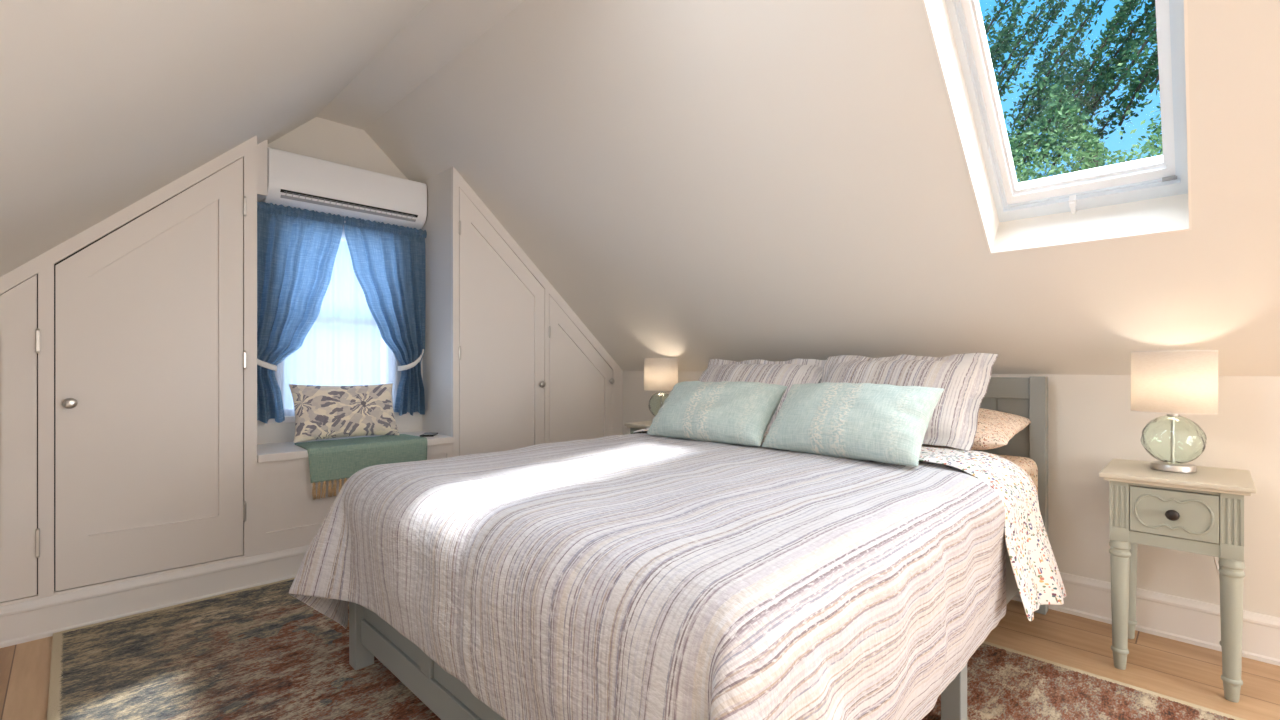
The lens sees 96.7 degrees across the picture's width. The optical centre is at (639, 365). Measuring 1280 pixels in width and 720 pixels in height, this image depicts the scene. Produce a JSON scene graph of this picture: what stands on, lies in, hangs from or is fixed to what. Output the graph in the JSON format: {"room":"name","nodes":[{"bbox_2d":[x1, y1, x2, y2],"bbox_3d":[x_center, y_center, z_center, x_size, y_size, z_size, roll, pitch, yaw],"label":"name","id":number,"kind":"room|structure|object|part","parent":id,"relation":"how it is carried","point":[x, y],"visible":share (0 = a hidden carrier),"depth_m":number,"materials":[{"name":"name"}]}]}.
{"room":"bedroom","nodes":[
{"label":"bedroom","id":0,"kind":"room"},
{"bbox_2d":[257,117,450,443],"bbox_3d":[-1.628,-0.205,3.139,1.005,2.410,0.598,0,0,-45],"label":"wall","id":1,"kind":"structure","parent":0,"point":[319,138],"depth_m":3.35,"materials":[{"name":"paint"}]},
{"bbox_2d":[0,274,39,601],"bbox_3d":[-2.369,0.253,1.961,0.416,1.181,0.044,0,0,-45],"label":"door","id":2,"kind":"structure","parent":1,"relation":"in","point":[19,332],"depth_m":2.06,"materials":[{"name":"white paint"}]},
{"bbox_3d":[-2.380,0.262,1.965,0.234,0.780,0.020,0,0,-45],"label":"panel","id":3,"kind":"part","parent":2,"relation":"part of","materials":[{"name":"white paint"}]},
{"bbox_2d":[0,135,256,605],"bbox_3d":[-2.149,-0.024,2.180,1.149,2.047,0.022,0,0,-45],"label":"trim","id":4,"kind":"structure","parent":1,"relation":"attached to","point":[42,265],"depth_m":2.27,"materials":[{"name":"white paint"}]},
{"bbox_2d":[55,157,246,590],"bbox_3d":[-1.976,-0.045,2.339,0.596,1.777,0.066,0,0,-45],"label":"door","id":5,"kind":"structure","parent":1,"relation":"in","point":[150,357],"depth_m":2.33,"materials":[{"name":"white paint"}]},
{"bbox_3d":[-2.148,0.140,2.143,0.041,0.041,0.034,0,0,-45],"label":"knob","id":6,"kind":"part","parent":5,"relation":"part of","materials":[{"name":"silver metal"}]},
{"bbox_3d":[-1.995,-0.037,2.350,0.410,1.383,0.020,0,0,-45],"label":"panel","id":7,"kind":"part","parent":5,"relation":"part of","materials":[{"name":"white paint"}]},
{"bbox_2d":[0,545,308,647],"bbox_3d":[-1.337,0.929,2.960,3.401,0.142,0.022,0,0,-45],"label":"baseboard","id":8,"kind":"structure","parent":1,"relation":"attached to","point":[22,622],"depth_m":2.28,"materials":[{"name":"paint"}]},
{"bbox_2d":[257,139,267,201],"bbox_3d":[-1.992,-1.003,2.909,0.105,0.286,0.210,0,0,-45],"label":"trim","id":9,"kind":"structure","parent":1,"relation":"attached to","point":[262,148],"depth_m":2.86,"materials":[{"name":"white paint"}]},
{"bbox_2d":[264,412,405,423],"bbox_3d":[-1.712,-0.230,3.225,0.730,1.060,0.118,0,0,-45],"label":"window sill","id":10,"kind":"structure","parent":1,"relation":"in","point":[288,419],"depth_m":3.00,"materials":[{"name":"white paint"}]},
{"bbox_2d":[261,147,426,229],"bbox_3d":[-1.660,-0.980,3.245,0.827,0.275,0.204,0,0,-45],"label":"air conditioner","id":11,"kind":"object","parent":1,"relation":"attached to","point":[303,182],"visible":0.92,"depth_m":3.14,"materials":[{"name":"white plastic"}]},
{"bbox_2d":[280,191,414,223],"bbox_3d":[-1.608,-0.885,3.193,0.711,0.040,0.043,0,0,-45],"label":"vent","id":12,"kind":"object","parent":11,"relation":"attached to","point":[308,199],"depth_m":3.17,"materials":[{"name":"white plastic"}]},
{"bbox_2d":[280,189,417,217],"bbox_3d":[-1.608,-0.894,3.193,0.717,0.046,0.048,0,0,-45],"label":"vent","id":13,"kind":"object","parent":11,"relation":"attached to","point":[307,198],"depth_m":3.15,"materials":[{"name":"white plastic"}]},
{"bbox_2d":[459,188,545,455],"bbox_3d":[-0.832,-0.093,3.483,0.598,1.869,0.066,0,0,-45],"label":"door","id":14,"kind":"structure","parent":1,"relation":"in","point":[502,383],"depth_m":3.45,"materials":[{"name":"white paint"}]},
{"bbox_3d":[-0.845,-0.093,3.500,0.449,1.497,0.020,0,0,-45],"label":"panel","id":15,"kind":"part","parent":14,"relation":"part of","materials":[{"name":"white paint"}]},
{"bbox_2d":[451,166,622,456],"bbox_3d":[-0.605,-0.071,3.724,1.329,2.141,0.022,0,0,-45],"label":"trim","id":16,"kind":"structure","parent":1,"relation":"attached to","point":[457,181],"depth_m":3.44,"materials":[{"name":"white paint"}]},
{"bbox_3d":[-1.642,-0.800,3.153,0.943,0.011,0.012,0,0,-45],"label":"curtain rod","id":17,"kind":"object","parent":1,"relation":"attached to","visible":0},
{"bbox_2d":[257,201,343,422],"bbox_3d":[-1.810,-0.271,2.986,0.470,1.125,0.065,0,0,-45],"label":"curtain","id":18,"kind":"object","parent":17,"relation":"hanging from","point":[297,249],"visible":0.7,"depth_m":2.95,"materials":[{"name":"blue fabric"}]},
{"bbox_2d":[275,225,400,415],"bbox_3d":[-1.670,-0.269,3.183,0.740,1.063,0.018,0,0,-45],"label":"window","id":19,"kind":"structure","parent":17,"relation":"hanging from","point":[344,346],"depth_m":3.18,"materials":[{"name":"white glass"}]},
{"bbox_2d":[344,216,426,415],"bbox_3d":[-1.473,-0.268,3.319,0.470,1.130,0.068,0,0,-45],"label":"curtain","id":20,"kind":"object","parent":17,"relation":"hanging from","point":[388,260],"visible":1,"depth_m":3.37,"materials":[{"name":"blue fabric"}]},
{"bbox_2d":[549,294,613,442],"bbox_3d":[-0.398,0.186,3.917,0.564,1.311,0.066,0,0,-45],"label":"door","id":21,"kind":"structure","parent":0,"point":[581,382],"depth_m":3.88,"materials":[{"name":"white paint"}]},
{"bbox_3d":[-0.411,0.186,3.934,0.415,0.939,0.020,0,0,-45],"label":"panel","id":22,"kind":"part","parent":21,"relation":"part of","materials":[{"name":"white paint"}]},
{"bbox_2d":[0,0,1279,375],"bbox_3d":[0.615,-0.762,1.088,3.597,1.595,6.670,0,0,-45],"label":"ceiling","id":23,"kind":"structure","parent":0,"point":[698,182],"depth_m":2.09,"materials":[{"name":"paint"}]},
{"bbox_2d":[922,0,1191,254],"bbox_3d":[1.207,-0.867,1.633,1.001,0.920,0.530,0,0,-45],"label":"trim","id":24,"kind":"structure","parent":23,"relation":"attached to","point":[1169,214],"depth_m":1.86,"materials":[{"name":"paint"}]},
{"bbox_2d":[945,0,1187,221],"bbox_3d":[1.260,-0.944,1.686,0.908,0.833,0.518,0,0,-45],"label":"window","id":25,"kind":"structure","parent":23,"relation":"attached to","point":[1165,175],"depth_m":1.85,"materials":[{"name":"white plastic"}]},
{"bbox_3d":[1.504,-0.565,1.977,0.050,0.076,0.018,0,0,-45],"label":"latch handle","id":26,"kind":"part","parent":25,"relation":"part of","materials":[{"name":"white plastic"}]},
{"bbox_3d":[1.674,-0.593,1.798,0.013,0.014,0.035,0,0,-45],"label":"maker plate","id":27,"kind":"part","parent":25,"relation":"part of","materials":[{"name":"silver metal"}]},
{"bbox_2d":[0,599,1279,719],"bbox_3d":[0.618,1.050,1.021,3.623,0.100,6.770,0,0,-45],"label":"floor","id":28,"kind":"structure","parent":0,"point":[1187,672],"depth_m":1.90,"materials":[{"name":"brown wood"}]},
{"bbox_2d":[257,431,453,554],"bbox_3d":[-1.536,0.701,3.047,0.945,0.597,0.418,0,0,-45],"label":"window seat","id":29,"kind":"object","parent":28,"relation":"on","point":[288,516],"visible":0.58,"depth_m":2.68,"materials":[{"name":"white paint"}]},
{"bbox_2d":[295,434,426,499],"bbox_3d":[-1.462,0.514,2.997,0.582,0.244,0.298,0,0,-45],"label":"throw blanket","id":30,"kind":"object","parent":29,"relation":"on","point":[329,460],"visible":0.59,"depth_m":2.85,"materials":[{"name":"green fabric"}]},
{"bbox_2d":[289,383,398,442],"bbox_3d":[-1.588,0.243,3.080,0.525,0.297,0.174,0,0,-42],"label":"lumbar cushion","id":31,"kind":"object","parent":30,"relation":"on","point":[321,412],"visible":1,"depth_m":3.01,"materials":[{"name":"beige fabric"}]},
{"bbox_2d":[420,433,437,436],"bbox_3d":[-1.218,0.396,3.286,0.076,0.011,0.124,0,0,-7],"label":"phone","id":32,"kind":"object","parent":29,"relation":"on","point":[424,434],"visible":0.93,"depth_m":3.25,"materials":[{"name":"black plastic"}]},
{"bbox_2d":[624,421,652,432],"bbox_3d":[0.170,0.675,3.515,0.408,0.648,0.355,0,0,-45],"label":"nightstand","id":33,"kind":"object","parent":28,"relation":"on","point":[634,426],"visible":0.02,"depth_m":3.47,"materials":[{"name":"green paint"}]},
{"bbox_2d":[644,358,677,420],"bbox_3d":[0.134,0.150,3.613,0.216,0.401,0.216,0,0,-45],"label":"table lamp","id":34,"kind":"object","parent":33,"relation":"on","point":[660,374],"visible":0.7,"depth_m":3.53,"materials":[{"name":"beige fabric"}]},
{"bbox_3d":[0.135,0.247,3.614,0.162,0.157,0.163,0,0,-45],"label":"glass globe","id":35,"kind":"part","parent":34,"relation":"part of","materials":[{"name":"green"}]},
{"bbox_3d":[0.134,0.052,3.613,0.214,0.204,0.214,0,0,-45],"label":"lamp shade","id":36,"kind":"part","parent":34,"relation":"part of","materials":[{"name":"fabric"}]},
{"bbox_2d":[47,578,1245,719],"bbox_3d":[-0.158,0.993,1.766,2.370,0.012,3.320,0,0,-45],"label":"area rug","id":37,"kind":"object","parent":28,"relation":"on","point":[261,652],"visible":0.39,"depth_m":1.80,"materials":[{"name":"multicoloured carpet"}]},
{"bbox_2d":[349,376,1047,719],"bbox_3d":[0.352,0.521,2.103,2.172,0.956,1.549,0,0,-45],"label":"frame","id":38,"kind":"object","parent":37,"relation":"on","point":[449,698],"visible":0.21,"depth_m":1.82,"materials":[{"name":"grey paint"}]},
{"bbox_3d":[-0.921,0.773,1.882,0.060,0.426,0.060,0,0,-45],"label":"leg","id":39,"kind":"part","parent":38,"relation":"part of","materials":[{"name":"grey paint"}]},
{"bbox_3d":[-0.395,0.752,1.355,0.022,0.305,1.449,0,0,-45],"label":"footboard","id":40,"kind":"part","parent":38,"relation":"part of","materials":[{"name":"grey paint"}]},
{"bbox_3d":[-0.392,0.745,1.358,0.010,0.170,1.449,0,0,-45],"label":"footboard panel","id":41,"kind":"part","parent":38,"relation":"part of","materials":[{"name":"grey paint"}]},
{"bbox_3d":[1.101,0.304,2.851,0.034,0.512,1.449,0,0,-45],"label":"headboard","id":42,"kind":"part","parent":38,"relation":"part of","materials":[{"name":"grey paint"}]},
{"bbox_3d":[0.858,0.796,1.554,0.060,0.382,0.050,0,0,-45],"label":"leg","id":43,"kind":"part","parent":38,"relation":"part of","materials":[{"name":"grey paint"}]},
{"bbox_2d":[920,454,1037,493],"bbox_3d":[0.349,0.501,2.099,2.082,0.266,1.509,0,0,-45],"label":"mattress","id":44,"kind":"object","parent":38,"relation":"on","point":[1028,465],"visible":0.15,"depth_m":2.23,"materials":[{"name":"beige fabric"}]},
{"bbox_2d":[289,433,1005,719],"bbox_3d":[-0.016,0.600,1.772,1.559,0.565,1.864,0,0,-45],"label":"duvet","id":45,"kind":"object","parent":44,"relation":"on","point":[637,576],"visible":0.98,"depth_m":1.17,"materials":[{"name":"fabric"}]},
{"bbox_2d":[647,381,786,445],"bbox_3d":[0.323,0.197,2.486,0.590,0.262,0.259,0,0,42],"label":"cushion","id":46,"kind":"object","parent":45,"relation":"on","point":[739,412],"visible":1,"depth_m":2.37,"materials":[{"name":"green fabric"}]},
{"bbox_2d":[762,382,943,465],"bbox_3d":[0.754,0.197,2.076,0.258,0.269,0.592,0,0,-42],"label":"cushion","id":47,"kind":"object","parent":45,"relation":"on","point":[883,423],"visible":1,"depth_m":1.96,"materials":[{"name":"green fabric"}]},
{"bbox_2d":[630,428,1065,620],"bbox_3d":[0.653,0.546,2.405,0.596,0.502,1.819,0,0,-45],"label":"sheet","id":48,"kind":"object","parent":44,"relation":"on","point":[1038,579],"visible":0.38,"depth_m":1.80,"materials":[{"name":"white fabric"}]},
{"bbox_2d":[698,358,825,430],"bbox_3d":[0.564,0.141,2.919,0.734,0.366,0.303,0,0,43],"label":"pillow sham","id":49,"kind":"object","parent":48,"relation":"on","point":[794,371],"visible":0.35,"depth_m":2.85,"materials":[{"name":"fabric"}]},
{"bbox_2d":[820,353,997,450],"bbox_3d":[1.040,0.125,2.391,0.322,0.357,0.733,0,0,-41],"label":"pillow sham","id":50,"kind":"object","parent":48,"relation":"on","point":[964,379],"visible":0.46,"depth_m":2.23,"materials":[{"name":"fabric"}]},
{"bbox_2d":[922,408,1030,449],"bbox_3d":[1.207,0.252,2.431,0.716,0.170,0.454,0,0,45],"label":"pillow","id":51,"kind":"object","parent":44,"relation":"on","point":[995,429],"visible":0.18,"depth_m":2.15,"materials":[{"name":"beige fabric"}]},
{"bbox_3d":[1.102,0.318,2.852,0.012,0.375,1.439,0,0,-45],"label":"headboard panel","id":52,"kind":"part","parent":38,"relation":"part of","materials":[{"name":"grey paint"}]},
{"bbox_3d":[0.884,0.698,1.573,2.055,0.195,0.025,0,0,-45],"label":"rail","id":53,"kind":"part","parent":38,"relation":"part of","materials":[{"name":"grey paint"}]},
{"bbox_3d":[1.627,0.521,2.321,0.060,0.956,0.055,0,0,-45],"label":"headboard post","id":54,"kind":"part","parent":38,"relation":"part of","materials":[{"name":"grey paint"}]},
{"bbox_2d":[1099,459,1256,702],"bbox_3d":[1.786,0.675,1.899,0.408,0.648,0.355,0,0,-45],"label":"nightstand","id":55,"kind":"object","parent":28,"relation":"on","point":[1201,511],"visible":1,"depth_m":1.78,"materials":[{"name":"green paint"}]},
{"bbox_3d":[1.590,0.689,1.885,0.057,0.622,0.057,0,0,-45],"label":"leg","id":56,"kind":"part","parent":55,"relation":"part of","materials":[{"name":"green paint"}]},
{"bbox_3d":[1.801,0.689,2.096,0.057,0.622,0.057,0,0,-45],"label":"leg","id":57,"kind":"part","parent":55,"relation":"part of","materials":[{"name":"green paint"}]},
{"bbox_3d":[1.653,0.462,1.766,0.033,0.033,0.030,0,0,45],"label":"drawer knob","id":58,"kind":"part","parent":55,"relation":"part of","materials":[{"name":"brown metal"}]},
{"bbox_2d":[1131,350,1217,472],"bbox_3d":[1.795,0.150,1.917,0.216,0.401,0.216,0,0,-45],"label":"table lamp","id":59,"kind":"object","parent":55,"relation":"on","point":[1172,383],"visible":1,"depth_m":1.85,"materials":[{"name":"beige fabric"}]},
{"bbox_3d":[1.796,0.247,1.917,0.162,0.157,0.163,0,0,-45],"label":"glass globe","id":60,"kind":"part","parent":59,"relation":"part of","materials":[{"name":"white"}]},
{"bbox_3d":[1.795,0.052,1.917,0.214,0.204,0.214,0,0,-45],"label":"lamp shade","id":61,"kind":"part","parent":59,"relation":"part of","materials":[{"name":"fabric"}]},
{"bbox_3d":[1.768,0.462,1.882,0.298,0.143,0.204,0,0,-45],"label":"drawer","id":62,"kind":"part","parent":55,"relation":"part of","materials":[{"name":"green paint"}]},
{"bbox_2d":[1213,556,1218,575],"bbox_3d":[2.021,0.590,1.993,0.006,0.461,0.066,0,0,-45],"label":"power cord","id":63,"kind":"object","parent":55,"relation":"hanging from","point":[1215,561],"visible":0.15,"depth_m":1.99,"materials":[{"name":"white plastic"}]},
{"bbox_3d":[1.983,0.689,1.915,0.057,0.622,0.057,0,0,-45],"label":"leg","id":64,"kind":"part","parent":55,"relation":"part of","materials":[{"name":"green paint"}]},
{"bbox_3d":[1.772,0.689,1.703,0.057,0.622,0.057,0,0,-45],"label":"leg","id":65,"kind":"part","parent":55,"relation":"part of","materials":[{"name":"green paint"}]},
{"bbox_2d":[623,371,1279,617],"bbox_3d":[1.828,0.492,2.302,0.100,1.015,6.670,0,0,-45],"label":"wall","id":66,"kind":"structure","parent":0,"point":[1092,423],"depth_m":2.17,"materials":[{"name":"paint"}]},
{"bbox_2d":[1012,572,1279,665],"bbox_3d":[2.004,0.922,2.039,0.022,0.155,6.050,0,0,-45],"label":"baseboard","id":67,"kind":"structure","parent":66,"relation":"attached to","point":[1186,620],"depth_m":2.08,"materials":[{"name":"paint"}]},
{"bbox_3d":[22.345,4.100,22.345,56.800,0.200,80.000,0,0,-45],"label":"ground","id":68,"kind":"structure","parent":0,"visible":0},
{"bbox_2d":[983,0,1162,182],"bbox_3d":[7.118,-1.720,8.105,7.310,9.266,13.932,0,0,-45],"label":"tree","id":69,"kind":"object","parent":68,"relation":"on","point":[1059,102],"visible":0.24,"depth_m":8.12,"materials":[{"name":"green plant"}]}
]}

